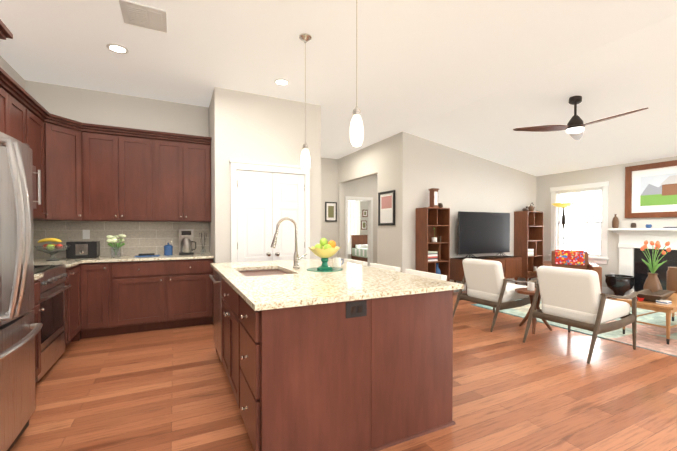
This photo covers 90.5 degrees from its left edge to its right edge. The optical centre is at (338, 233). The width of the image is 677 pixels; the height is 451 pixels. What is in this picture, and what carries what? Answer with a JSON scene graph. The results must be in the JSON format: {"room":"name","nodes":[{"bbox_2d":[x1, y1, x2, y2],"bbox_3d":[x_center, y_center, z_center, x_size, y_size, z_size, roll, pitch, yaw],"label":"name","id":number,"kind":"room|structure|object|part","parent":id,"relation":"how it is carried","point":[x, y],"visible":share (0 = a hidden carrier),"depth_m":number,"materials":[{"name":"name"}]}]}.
{"room":"open-plan kitchen","nodes":[
{"label":"open-plan kitchen","id":0,"kind":"room"},
{"bbox_2d":[0,56,27,91],"bbox_3d":[-1.930,-0.264,0.158,0.120,3.060,8.870,0,1,-26],"label":"wall","id":1,"kind":"structure","parent":0,"point":[4,65],"depth_m":3.75,"materials":[{"name":"paint"}]},
{"bbox_2d":[0,79,27,143],"bbox_3d":[-2.963,-0.944,2.789,0.340,0.591,0.760,0,1,-26],"label":"upper cabinet","id":2,"kind":"object","parent":1,"relation":"attached to","point":[13,105],"depth_m":2.96,"materials":[{"name":"brown wood"}]},
{"bbox_2d":[33,166,40,208],"bbox_3d":[-2.905,-0.437,2.824,0.458,0.415,0.754,0,1,-26],"label":"over-the-range microwave","id":3,"kind":"object","parent":2,"relation":"attached to","point":[34,187],"visible":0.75,"depth_m":3.18,"materials":[{"name":"silver metal"}]},
{"bbox_2d":[28,103,51,220],"bbox_3d":[-3.230,-0.698,3.393,0.388,1.100,0.553,0,1,-26],"label":"upper cabinet","id":4,"kind":"object","parent":1,"relation":"attached to","point":[39,121],"depth_m":3.59,"materials":[{"name":"brown wood"}]},
{"bbox_2d":[52,119,83,220],"bbox_3d":[-3.363,-0.705,3.914,0.607,1.100,0.606,0,1,-26],"label":"upper cabinet","id":5,"kind":"object","parent":1,"relation":"attached to","point":[66,205],"depth_m":3.86,"materials":[{"name":"brown wood"}]},
{"bbox_2d":[28,81,211,255],"bbox_3d":[-2.869,-0.323,4.568,2.070,3.060,0.120,0,1,-26],"label":"wall","id":6,"kind":"structure","parent":0,"point":[77,104],"depth_m":4.49,"materials":[{"name":"paint"}]},
{"bbox_2d":[80,127,159,221],"bbox_3d":[-2.790,-0.710,4.315,0.880,1.100,0.388,0,1,-26],"label":"upper cabinet","id":7,"kind":"object","parent":6,"relation":"attached to","point":[93,172],"depth_m":4.19,"materials":[{"name":"brown wood"}]},
{"bbox_2d":[33,221,208,257],"bbox_3d":[-2.825,0.066,4.517,2.034,0.452,0.014,0,1,-26],"label":"backsplash","id":8,"kind":"structure","parent":6,"relation":"attached to","point":[146,237],"depth_m":4.46,"materials":[{"name":"tile"}]},
{"bbox_2d":[160,135,210,221],"bbox_3d":[-2.157,-0.714,4.652,0.707,1.100,0.340,0,1,-26],"label":"upper cabinet","id":9,"kind":"object","parent":6,"relation":"attached to","point":[185,164],"depth_m":4.51,"materials":[{"name":"brown wood"}]},
{"bbox_2d":[212,87,323,322],"bbox_3d":[-0.910,-0.323,4.569,1.450,3.060,0.002,0,1,-26],"label":"wall","id":10,"kind":"structure","parent":0,"point":[246,126],"depth_m":4.48,"materials":[{"name":"paint"}]},
{"bbox_2d":[229,160,310,261],"bbox_3d":[-0.886,0.131,4.524,1.108,2.147,0.107,0,1,-26],"label":"pantry door","id":11,"kind":"structure","parent":10,"relation":"in","point":[265,198],"depth_m":4.51,"materials":[{"name":"white wood"}]},
{"bbox_2d":[324,158,335,258],"bbox_3d":[-0.216,-0.376,8.588,6.230,3.060,0.130,0,1,-26],"label":"wall","id":12,"kind":"structure","parent":0,"point":[329,164],"depth_m":8.52,"materials":[{"name":"paint"}]},
{"bbox_2d":[325,202,336,221],"bbox_3d":[-0.189,-0.553,8.520,0.320,0.495,0.025,0,1,-26],"label":"framed picture","id":13,"kind":"object","parent":12,"relation":"attached to","point":[330,211],"visible":0.98,"depth_m":8.52,"materials":[{"name":"black"}]},
{"bbox_2d":[361,221,366,229],"bbox_3d":[0.964,-0.320,12.651,0.260,0.340,0.024,0,1,-26],"label":"framed picture","id":14,"kind":"object","parent":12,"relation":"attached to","point":[364,223],"depth_m":12.64,"materials":[{"name":"white paper"}]},
{"bbox_2d":[362,210,367,216],"bbox_3d":[1.000,-0.760,12.662,0.220,0.280,0.024,0,1,-26],"label":"framed picture","id":15,"kind":"object","parent":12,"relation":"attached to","point":[364,212],"depth_m":12.65,"materials":[{"name":"brown wood"}]},
{"bbox_2d":[0,0,676,175],"bbox_3d":[1.080,-1.615,4.624,9.470,0.678,14.520,0,1,-26],"label":"ceiling","id":16,"kind":"structure","parent":0,"point":[483,79],"depth_m":3.61,"materials":[{"name":"white paint"}]},
{"bbox_2d":[106,43,128,53],"bbox_3d":[-2.191,-1.831,3.333,0.190,0.010,0.190,0,1,-26],"label":"recessed light","id":17,"kind":"object","parent":16,"relation":"in","point":[117,48],"visible":1,"depth_m":3.32,"materials":[{"name":"white"}]},
{"bbox_2d":[119,0,166,32],"bbox_3d":[-1.632,-1.821,2.827,0.330,0.016,0.330,0,1,-26],"label":"ceiling vent","id":18,"kind":"object","parent":16,"relation":"in","point":[141,15],"visible":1,"depth_m":2.80,"materials":[{"name":"white metal"}]},
{"bbox_2d":[274,78,289,85],"bbox_3d":[-0.691,-1.841,4.089,0.190,0.010,0.190,0,1,-26],"label":"recessed light","id":19,"kind":"object","parent":16,"relation":"in","point":[282,82],"visible":1,"depth_m":4.09,"materials":[{"name":"white"}]},
{"bbox_2d":[299,33,311,170],"bbox_3d":[-0.310,-1.211,3.137,0.120,1.244,0.120,0,1,-26],"label":"pendant light","id":20,"kind":"object","parent":16,"relation":"hanging from","point":[305,38],"visible":1,"depth_m":3.12,"materials":[{"name":"white glass"}]},
{"bbox_2d":[350,0,363,146],"bbox_3d":[0.120,-1.199,2.212,0.120,1.244,0.120,0,1,-26],"label":"pendant light","id":21,"kind":"object","parent":16,"relation":"hanging from","point":[356,132],"visible":1,"depth_m":2.19,"materials":[{"name":"white glass"}]},
{"bbox_2d":[513,96,647,139],"bbox_3d":[3.114,-1.513,4.142,1.304,0.445,1.163,0,1,-26],"label":"ceiling fan","id":22,"kind":"object","parent":16,"relation":"hanging from","point":[574,127],"visible":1,"depth_m":4.26,"materials":[{"name":"brown wood"}]},
{"bbox_2d":[10,283,676,450],"bbox_3d":[0.944,1.252,4.941,9.830,0.100,15.500,0,1,-26],"label":"floor","id":23,"kind":"structure","parent":0,"point":[543,388],"depth_m":2.56,"materials":[{"name":"brown wood"}]},
{"bbox_2d":[0,132,42,450],"bbox_3d":[-2.052,0.339,1.604,0.880,1.775,0.910,0,1,-26],"label":"fridge","id":24,"kind":"object","parent":23,"relation":"on","point":[19,329],"visible":1,"depth_m":1.81,"materials":[{"name":"silver metal"}]},
{"bbox_2d":[32,279,43,377],"bbox_3d":[-2.521,0.800,2.258,0.646,0.876,0.616,0,1,-26],"label":"base cabinet","id":25,"kind":"object","parent":23,"relation":"on","point":[37,311],"depth_m":2.60,"materials":[{"name":"brown wood"}]},
{"bbox_2d":[34,274,42,279],"bbox_3d":[-2.515,0.339,2.258,0.662,0.030,0.611,0,1,-26],"label":"countertop","id":26,"kind":"structure","parent":25,"relation":"on","point":[36,276],"depth_m":2.58,"materials":[{"name":"stone"}]},
{"bbox_2d":[34,264,70,382],"bbox_3d":[-2.805,0.770,2.889,0.667,0.918,0.754,0,1,-26],"label":"range","id":27,"kind":"object","parent":23,"relation":"on","point":[53,288],"visible":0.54,"depth_m":2.99,"materials":[{"name":"silver metal"}]},
{"bbox_2d":[44,263,87,347],"bbox_3d":[-3.075,0.784,3.460,0.706,0.876,0.495,0,1,-26],"label":"base cabinet","id":28,"kind":"object","parent":23,"relation":"on","point":[76,296],"depth_m":3.67,"materials":[{"name":"brown wood"}]},
{"bbox_2d":[34,259,85,266],"bbox_3d":[-3.073,0.323,3.430,0.690,0.030,0.451,0,1,-26],"label":"countertop","id":29,"kind":"structure","parent":28,"relation":"on","point":[68,262],"depth_m":3.55,"materials":[{"name":"stone"}]},
{"bbox_2d":[34,238,70,260],"bbox_3d":[-3.199,0.176,3.757,0.320,0.253,0.315,0,1,-26],"label":"glass fruit bowl","id":30,"kind":"object","parent":29,"relation":"on","point":[52,249],"visible":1,"depth_m":3.70,"materials":[{"name":"clear glass"}]},
{"bbox_2d":[88,262,111,337],"bbox_3d":[-2.919,0.776,4.105,0.299,0.876,0.690,0,1,-26],"label":"base cabinet","id":31,"kind":"object","parent":23,"relation":"on","point":[108,298],"depth_m":3.88,"materials":[{"name":"brown wood"}]},
{"bbox_2d":[112,258,212,334],"bbox_3d":[-2.291,0.771,4.447,1.130,0.876,0.627,0,1,-26],"label":"base cabinet","id":32,"kind":"object","parent":23,"relation":"on","point":[157,294],"depth_m":4.16,"materials":[{"name":"brown wood"}]},
{"bbox_2d":[34,253,213,262],"bbox_3d":[-2.700,0.313,4.230,2.064,0.030,0.646,0,1,-26],"label":"countertop","id":33,"kind":"structure","parent":32,"relation":"on","point":[125,258],"depth_m":4.17,"materials":[{"name":"stone"}]},
{"bbox_2d":[66,241,99,258],"bbox_3d":[-3.134,0.198,4.125,0.300,0.200,0.216,0,1,-26],"label":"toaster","id":34,"kind":"object","parent":33,"relation":"on","point":[82,249],"visible":1,"depth_m":4.05,"materials":[{"name":"grey plastic"}]},
{"bbox_2d":[106,234,125,256],"bbox_3d":[-2.814,0.152,4.267,0.208,0.288,0.244,0,1,-26],"label":"flower vase","id":35,"kind":"object","parent":33,"relation":"on","point":[116,251],"visible":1,"depth_m":4.22,"materials":[{"name":"white"}]},
{"bbox_2d":[135,253,159,256],"bbox_3d":[-2.486,0.277,4.374,0.280,0.035,0.160,0,1,-26],"label":"tray","id":36,"kind":"object","parent":33,"relation":"on","point":[145,254],"visible":1,"depth_m":4.33,"materials":[{"name":"blue ceramic"}]},
{"bbox_2d":[164,242,172,254],"bbox_3d":[-2.297,0.197,4.532,0.110,0.192,0.110,0,1,-26],"label":"canister","id":37,"kind":"object","parent":33,"relation":"on","point":[168,249],"visible":1,"depth_m":4.49,"materials":[{"name":"blue ceramic"}]},
{"bbox_2d":[179,229,195,254],"bbox_3d":[-2.092,0.116,4.653,0.216,0.350,0.222,0,1,-26],"label":"coffee maker","id":38,"kind":"object","parent":33,"relation":"on","point":[186,236],"visible":1,"depth_m":4.56,"materials":[{"name":"grey plastic"}]},
{"bbox_2d":[199,233,206,253],"bbox_3d":[-1.920,0.140,4.761,0.104,0.300,0.061,0,1,-26],"label":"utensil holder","id":39,"kind":"object","parent":33,"relation":"on","point":[203,250],"visible":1,"depth_m":4.75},
{"bbox_2d":[209,258,463,450],"bbox_3d":[-0.274,0.781,2.819,1.358,0.930,2.130,0,1,-26],"label":"kitchen island","id":40,"kind":"object","parent":23,"relation":"on","point":[374,374],"depth_m":1.91,"materials":[{"name":"brown wood"}]},
{"bbox_2d":[271,217,306,268],"bbox_3d":[-0.436,0.085,2.970,0.336,0.457,0.064,0,1,-26],"label":"faucet","id":41,"kind":"object","parent":40,"relation":"on","point":[296,257],"visible":1,"depth_m":2.98,"materials":[{"name":"silver metal"}]},
{"bbox_2d":[306,238,342,271],"bbox_3d":[-0.120,0.175,2.925,0.320,0.277,0.320,0,1,-26],"label":"bowl","id":42,"kind":"object","parent":40,"relation":"on","point":[326,251],"visible":1,"depth_m":2.88,"materials":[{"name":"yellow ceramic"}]},
{"bbox_3d":[-0.262,0.429,2.820,1.330,0.226,2.130,0,1,-26],"label":"kitchen island top","id":43,"kind":"part","parent":40,"relation":"part of","materials":[{"name":"beige stone"}]},
{"bbox_2d":[334,257,342,266],"bbox_3d":[0.002,0.269,3.142,0.100,0.085,0.072,0,1,-26],"label":"cup","id":44,"kind":"object","parent":40,"relation":"on","point":[337,261],"visible":1,"depth_m":3.11,"materials":[{"name":"white ceramic"}]},
{"bbox_2d":[344,258,367,265],"bbox_3d":[0.003,0.753,3.549,0.461,0.937,0.420,0,1,-26],"label":"stool","id":45,"kind":"object","parent":23,"relation":"on","point":[356,261],"depth_m":3.55,"materials":[{"name":"white wood"}]},
{"bbox_2d":[351,235,367,265],"bbox_3d":[1.326,0.588,11.704,1.052,1.050,1.830,0,1,-26],"label":"bed","id":46,"kind":"object","parent":23,"relation":"on","point":[359,247],"visible":0.27,"depth_m":12.12,"materials":[{"name":"brown wood"}]},
{"bbox_2d":[370,263,400,271],"bbox_3d":[0.249,0.760,3.046,0.461,0.937,0.420,0,1,-26],"label":"stool","id":47,"kind":"object","parent":23,"relation":"on","point":[387,267],"visible":0.08,"depth_m":3.06,"materials":[{"name":"white wood"}]},
{"bbox_2d":[405,269,446,280],"bbox_3d":[0.495,0.766,2.543,0.461,0.937,0.420,0,1,-26],"label":"stool","id":48,"kind":"object","parent":23,"relation":"on","point":[427,274],"visible":0.02,"depth_m":2.56,"materials":[{"name":"white wood"}]},
{"bbox_2d":[415,188,449,281],"bbox_3d":[1.762,0.175,6.281,0.540,2.022,0.329,0,1,-26],"label":"bookcase","id":49,"kind":"object","parent":23,"relation":"on","point":[433,237],"visible":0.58,"depth_m":6.25,"materials":[{"name":"brown wood"}]},
{"bbox_2d":[450,255,521,292],"bbox_3d":[3.003,0.833,6.813,1.576,0.692,0.470,0,1,-26],"label":"media console","id":50,"kind":"object","parent":23,"relation":"on","point":[512,266],"visible":0.35,"depth_m":6.72,"materials":[{"name":"brown wood"}]},
{"bbox_2d":[458,211,509,258],"bbox_3d":[3.030,0.028,6.747,1.450,0.919,0.441,0,1,-26],"label":"tv","id":51,"kind":"object","parent":50,"relation":"on","point":[483,232],"visible":0.96,"depth_m":6.79,"materials":[{"name":"black plastic"},{"name":"dark screen glass"}]},
{"bbox_2d":[453,258,537,331],"bbox_3d":[2.124,0.779,4.610,0.887,0.864,0.724,0,1,-26],"label":"armchair","id":52,"kind":"object","parent":23,"relation":"on","point":[487,284],"visible":0.94,"depth_m":4.41,"materials":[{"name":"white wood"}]},
{"bbox_3d":[2.188,0.623,4.639,0.743,0.552,0.590,0,1,-26],"label":"seat","id":53,"kind":"part","parent":52,"relation":"part of","materials":[{"name":"white fabric"}]},
{"bbox_2d":[514,203,543,285],"bbox_3d":[4.246,0.236,7.497,0.540,1.868,0.329,0,1,-26],"label":"bookcase","id":54,"kind":"object","parent":23,"relation":"on","point":[528,235],"visible":0.79,"depth_m":7.42,"materials":[{"name":"brown wood"}]},
{"bbox_2d":[515,282,551,333],"bbox_3d":[2.473,0.915,4.208,0.420,0.606,0.431,0,1,-26],"label":"side table","id":55,"kind":"object","parent":23,"relation":"on","point":[530,290],"visible":0.67,"depth_m":4.19,"materials":[{"name":"brown wood"}]},
{"bbox_2d":[552,203,575,249],"bbox_3d":[4.747,0.269,7.088,0.430,1.810,0.430,0,1,-26],"label":"floor lamp","id":56,"kind":"object","parent":23,"relation":"on","point":[563,206],"visible":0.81,"depth_m":7.05,"materials":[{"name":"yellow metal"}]},
{"bbox_2d":[471,299,676,357],"bbox_3d":[4.117,1.202,4.655,2.580,0.009,3.400,0,1,-26],"label":"rug","id":57,"kind":"object","parent":23,"relation":"on","point":[651,338],"visible":0.46,"depth_m":4.13,"materials":[{"name":"teal carpet"}]},
{"bbox_2d":[543,249,601,295],"bbox_3d":[4.444,0.754,6.443,0.880,0.838,0.867,0,1,32],"label":"chair","id":58,"kind":"object","parent":57,"relation":"on","point":[575,259],"visible":0.27,"depth_m":6.56,"materials":[{"name":"multicoloured fabric"}]},
{"bbox_2d":[555,249,584,264],"bbox_3d":[4.606,0.526,6.700,0.466,0.388,0.538,0,1,-26],"label":"pillow","id":59,"kind":"object","parent":58,"relation":"on","point":[562,257],"depth_m":6.60,"materials":[{"name":"multicoloured fabric"}]},
{"bbox_2d":[616,240,676,344],"bbox_3d":[4.078,0.646,4.135,1.400,1.115,0.553,0,1,-26],"label":"coffee table","id":60,"kind":"object","parent":57,"relation":"on","point":[652,295],"visible":0.92,"depth_m":4.10,"materials":[{"name":"brown wood"}]},
{"bbox_2d":[523,266,638,363],"bbox_3d":[2.599,0.792,3.640,0.887,0.864,0.724,0,1,-26],"label":"armchair","id":61,"kind":"object","parent":23,"relation":"on","point":[570,297],"visible":1,"depth_m":3.47,"materials":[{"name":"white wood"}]},
{"bbox_3d":[2.663,0.636,3.669,0.743,0.552,0.590,0,1,-26],"label":"seat","id":62,"kind":"part","parent":61,"relation":"part of","materials":[{"name":"white fabric"}]},
{"bbox_2d":[605,274,634,298],"bbox_3d":[5.159,0.981,6.164,0.430,0.410,0.430,0,1,-26],"label":"urn","id":63,"kind":"object","parent":23,"relation":"on","point":[619,285],"visible":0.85,"depth_m":6.05,"materials":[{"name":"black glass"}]},
{"bbox_2d":[606,228,676,294],"bbox_3d":[5.645,0.551,5.589,0.200,1.285,1.970,0,1,-26],"label":"fireplace","id":64,"kind":"object","parent":23,"relation":"on","point":[631,253],"visible":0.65,"depth_m":6.05,"materials":[{"name":"white painted wood"},{"name":"black stone"}]},
{"bbox_2d":[612,214,676,227],"bbox_3d":[5.546,-0.228,5.788,0.110,0.265,1.414,0,1,-26],"label":"mantel decor","id":65,"kind":"object","parent":64,"relation":"on","point":[615,221],"visible":1,"depth_m":6.33,"materials":[{"name":"brown ceramic"}]},
{"bbox_2d":[336,144,375,262],"bbox_3d":[0.450,-0.366,7.806,0.120,3.060,1.860,0,1,-26],"label":"wall","id":66,"kind":"structure","parent":0,"point":[355,172],"depth_m":8.58,"materials":[{"name":"paint"}]},
{"bbox_2d":[345,196,372,265],"bbox_3d":[0.528,0.089,8.951,0.840,2.120,0.143,0,1,-26],"label":"door frame","id":67,"kind":"structure","parent":66,"relation":"attached to","point":[351,198],"depth_m":8.99,"materials":[{"name":"white wood"}]},
{"bbox_2d":[348,201,359,253],"bbox_3d":[0.426,-0.241,12.329,1.050,1.990,0.041,0,1,-26],"label":"curtain","id":68,"kind":"object","parent":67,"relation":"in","point":[356,217],"visible":0.33,"depth_m":12.38,"materials":[{"name":"white fabric"}]},
{"bbox_2d":[376,132,535,284],"bbox_3d":[2.712,-0.360,7.404,3.830,3.060,0.850,0,1,-26],"label":"wall","id":69,"kind":"structure","parent":0,"point":[411,170],"depth_m":6.68,"materials":[{"name":"paint"}]},
{"bbox_2d":[378,190,394,225],"bbox_3d":[0.945,-0.495,6.616,0.030,0.670,0.550,0,1,-26],"label":"framed picture","id":70,"kind":"object","parent":69,"relation":"attached to","point":[386,207],"visible":1,"depth_m":6.62,"materials":[{"name":"black"}]},
{"bbox_2d":[454,278,533,291],"bbox_3d":[2.904,1.110,7.036,3.864,0.130,0.023,0,1,-26],"label":"baseboard","id":71,"kind":"structure","parent":69,"relation":"attached to","point":[464,289],"depth_m":7.54,"materials":[{"name":"white"}]},
{"bbox_2d":[536,156,676,286],"bbox_3d":[6.367,-0.322,4.472,0.120,3.060,9.330,0,1,-26],"label":"wall","id":72,"kind":"structure","parent":0,"point":[615,174],"depth_m":6.55,"materials":[{"name":"paint"}]},
{"bbox_2d":[537,280,613,294],"bbox_3d":[4.991,1.108,7.152,0.014,0.130,1.600,0,1,-26],"label":"baseboard","id":73,"kind":"structure","parent":72,"relation":"attached to","point":[606,290],"depth_m":6.59,"materials":[{"name":"white"}]},
{"bbox_2d":[549,181,608,263],"bbox_3d":[5.062,-0.216,7.080,0.175,1.620,1.140,0,1,-26],"label":"window","id":74,"kind":"structure","parent":72,"relation":"in","point":[601,257],"depth_m":6.97,"materials":[{"name":"white"}]},
{"bbox_2d":[625,160,676,217],"bbox_3d":[5.675,-0.758,5.692,0.040,0.960,1.340,0,1,-26],"label":"framed picture","id":75,"kind":"object","parent":72,"relation":"attached to","point":[650,190],"visible":0.98,"depth_m":5.95,"materials":[{"name":"brown wood"}]},
{"label":"outside","id":76,"kind":"structure","parent":0,"visible":0},
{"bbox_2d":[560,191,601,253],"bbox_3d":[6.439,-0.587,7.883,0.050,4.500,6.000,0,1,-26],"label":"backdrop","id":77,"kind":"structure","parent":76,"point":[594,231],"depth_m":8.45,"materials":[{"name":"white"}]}
]}

